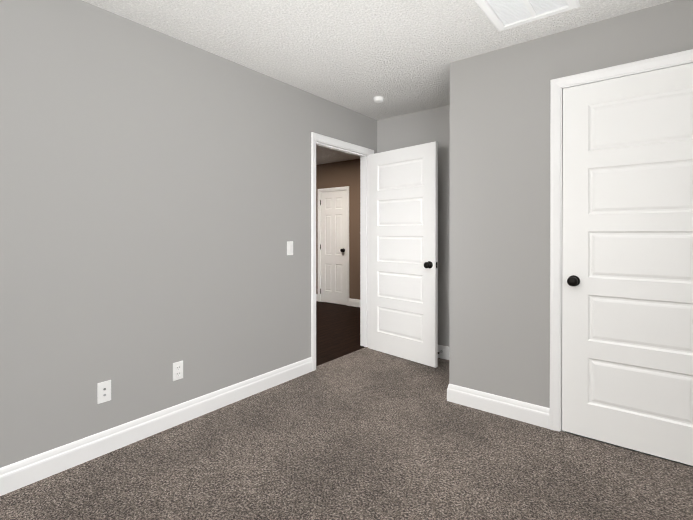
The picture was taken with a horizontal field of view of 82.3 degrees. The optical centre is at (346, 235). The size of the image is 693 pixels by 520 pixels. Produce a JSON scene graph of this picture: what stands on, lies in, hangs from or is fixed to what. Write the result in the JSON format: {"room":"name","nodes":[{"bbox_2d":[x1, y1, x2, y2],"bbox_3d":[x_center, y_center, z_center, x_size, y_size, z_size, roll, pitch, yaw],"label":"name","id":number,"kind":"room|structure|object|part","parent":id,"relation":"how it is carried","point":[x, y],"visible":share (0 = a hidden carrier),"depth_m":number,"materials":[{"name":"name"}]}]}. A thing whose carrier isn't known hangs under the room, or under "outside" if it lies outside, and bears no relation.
{"room":"empty bedroom","nodes":[
{"label":"empty bedroom","id":0,"kind":"room"},
{"bbox_2d":[0,0,376,467],"bbox_3d":[-1.189,-0.012,2.478,0.120,2.471,4.795,0,0,38],"label":"wall","id":1,"kind":"structure","parent":0,"point":[155,201],"depth_m":2.33,"materials":[{"name":"grey paint"}]},
{"bbox_2d":[97,380,110,403],"bbox_3d":[-1.334,0.864,2.187,0.014,0.115,0.070,0,0,38],"label":"outlet","id":2,"kind":"object","parent":1,"relation":"attached to","point":[103,391],"visible":1,"depth_m":2.18,"materials":[{"name":"white plastic"}]},
{"bbox_2d":[0,357,311,495],"bbox_3d":[-1.422,1.153,2.076,0.014,0.145,3.626,0,0,38],"label":"baseboard","id":3,"kind":"structure","parent":1,"relation":"attached to","point":[26,472],"depth_m":2.30,"materials":[{"name":"white wood"}]},
{"bbox_2d":[173,361,182,380],"bbox_3d":[-1.072,0.863,2.526,0.010,0.115,0.070,0,0,38],"label":"duplex electrical outlet","id":4,"kind":"object","parent":1,"relation":"attached to","point":[177,370],"visible":1,"depth_m":2.52,"materials":[{"name":"white plastic"}]},
{"bbox_2d":[287,241,292,254],"bbox_3d":[-0.467,0.107,3.296,0.012,0.115,0.070,0,0,38],"label":"light switch","id":5,"kind":"object","parent":1,"relation":"attached to","point":[289,247],"visible":1,"depth_m":3.29,"materials":[{"name":"white plastic"}]},
{"bbox_2d":[311,132,373,370],"bbox_3d":[-0.060,0.152,3.924,0.154,2.130,0.972,0,0,38],"label":"door frame","id":6,"kind":"structure","parent":1,"relation":"attached to","point":[364,249],"depth_m":4.07,"materials":[{"name":"white wood"}]},
{"bbox_2d":[368,141,437,367],"bbox_3d":[0.524,0.173,3.890,0.167,2.038,0.850,0,0,-43],"label":"door","id":7,"kind":"structure","parent":1,"relation":"in","point":[402,252],"depth_m":3.83,"materials":[{"name":"white wood"}]},
{"bbox_3d":[0.781,0.269,3.615,0.167,0.066,0.096,0,0,-43],"label":"knob","id":8,"kind":"part","parent":7,"relation":"part of","materials":[{"name":"black metal"}]},
{"bbox_2d":[316,159,359,299],"bbox_3d":[0.094,-0.031,6.720,3.320,2.471,0.120,0,0,38],"label":"wall","id":9,"kind":"structure","parent":0,"point":[338,174],"depth_m":6.66,"materials":[{"name":"brown paint"}]},
{"bbox_2d":[320,191,345,304],"bbox_3d":[-0.222,0.207,6.916,0.588,1.940,0.167,0,0,38],"label":"hall door","id":10,"kind":"structure","parent":9,"relation":"in","point":[333,247],"depth_m":6.90,"materials":[{"name":"white wood"}]},
{"bbox_2d":[318,186,348,305],"bbox_3d":[-0.199,0.187,6.939,0.710,2.032,0.137,0,0,38],"label":"door frame","id":11,"kind":"structure","parent":9,"relation":"attached to","point":[346,188],"depth_m":6.81,"materials":[{"name":"white wood"}]},
{"bbox_2d":[316,301,364,365],"bbox_3d":[-1.098,1.202,5.138,3.155,0.020,3.850,0,0,38],"label":"floor","id":12,"kind":"structure","parent":0,"point":[337,330],"depth_m":4.92,"materials":[{"name":"brown wood"}]},
{"bbox_2d":[0,347,692,519],"bbox_3d":[0.217,1.218,1.461,3.445,0.020,4.675,0,0,38],"label":"floor carpet","id":13,"kind":"object","parent":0,"point":[366,433],"visible":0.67,"depth_m":2.05,"materials":[{"name":"grey carpet"}]},
{"bbox_2d":[82,0,672,164],"bbox_3d":[-0.510,-1.300,3.081,6.840,0.100,6.590,0,0,38],"label":"ceiling","id":14,"kind":"structure","parent":0,"point":[399,56],"depth_m":2.49,"materials":[{"name":"white paint"}]},
{"bbox_2d":[373,96,383,102],"bbox_3d":[0.295,-1.234,3.615,0.100,0.036,0.100,0,0,38],"label":"smoke detector","id":15,"kind":"object","parent":14,"relation":"attached to","point":[378,99],"visible":1,"depth_m":3.58,"materials":[{"name":"white plastic"}]},
{"bbox_2d":[474,0,580,30],"bbox_3d":[0.962,-1.239,2.111,0.436,0.013,0.441,0,0,38],"label":"ceiling vent","id":16,"kind":"object","parent":14,"relation":"in","point":[501,15],"visible":1,"depth_m":2.18,"materials":[{"name":"white metal"}]},
{"bbox_3d":[0.962,-1.243,2.111,0.332,0.005,0.337,0,0,38],"label":"panel","id":17,"kind":"part","parent":16,"relation":"part of","materials":[{"name":"white"}]},
{"bbox_2d":[377,105,449,346],"bbox_3d":[1.758,-0.015,3.294,3.520,2.471,0.120,0,0,38],"label":"wall","id":18,"kind":"structure","parent":0,"point":[414,128],"depth_m":3.88,"materials":[{"name":"grey paint"}]},
{"bbox_2d":[438,345,448,359],"bbox_3d":[0.804,1.145,3.947,1.220,0.145,0.034,0,0,38],"label":"baseboard","id":19,"kind":"structure","parent":18,"relation":"attached to","point":[445,354],"depth_m":3.84,"materials":[{"name":"white wood"}]},
{"bbox_2d":[327,302,692,466],"bbox_3d":[-0.510,1.271,3.093,6.840,0.100,6.590,0,0,38],"label":"floor","id":20,"kind":"structure","parent":0,"point":[613,444],"depth_m":2.28,"materials":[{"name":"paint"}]},
{"bbox_2d":[449,0,692,407],"bbox_3d":[1.644,-0.011,2.255,2.180,2.471,0.120,0,0,38],"label":"wall","id":21,"kind":"structure","parent":0,"point":[499,307],"depth_m":2.61,"materials":[{"name":"grey paint"}]},
{"bbox_2d":[448,384,549,428],"bbox_3d":[1.009,1.150,2.671,0.653,0.145,0.014,0,0,38],"label":"baseboard","id":22,"kind":"structure","parent":21,"relation":"attached to","point":[530,413],"depth_m":2.65,"materials":[{"name":"white wood"}]},
{"bbox_2d":[550,49,692,431],"bbox_3d":[1.617,0.132,2.189,0.894,2.187,0.017,0,0,38],"label":"door frame","id":23,"kind":"structure","parent":21,"relation":"attached to","point":[557,85],"depth_m":2.44,"materials":[{"name":"white wood"}]},
{"bbox_2d":[562,63,692,465],"bbox_3d":[1.638,0.151,2.208,0.772,2.095,0.167,0,0,38],"label":"closet door","id":24,"kind":"structure","parent":21,"relation":"in","point":[627,291],"depth_m":2.23,"materials":[{"name":"white wood"}]},
{"bbox_3d":[1.371,0.274,2.417,0.096,0.066,0.167,0,0,38],"label":"knob","id":25,"kind":"part","parent":24,"relation":"part of","materials":[{"name":"black metal"}]},
{"bbox_3d":[0.802,-0.023,5.027,0.120,2.471,1.675,0,0,38],"label":"wall","id":26,"kind":"structure","parent":0,"visible":0},
{"bbox_2d":[349,298,359,306],"bbox_3d":[0.648,1.134,6.208,1.530,0.145,0.014,0,0,38],"label":"baseboard","id":27,"kind":"structure","parent":26,"relation":"attached to","point":[354,302],"depth_m":6.59,"materials":[{"name":"white wood"}]}
]}

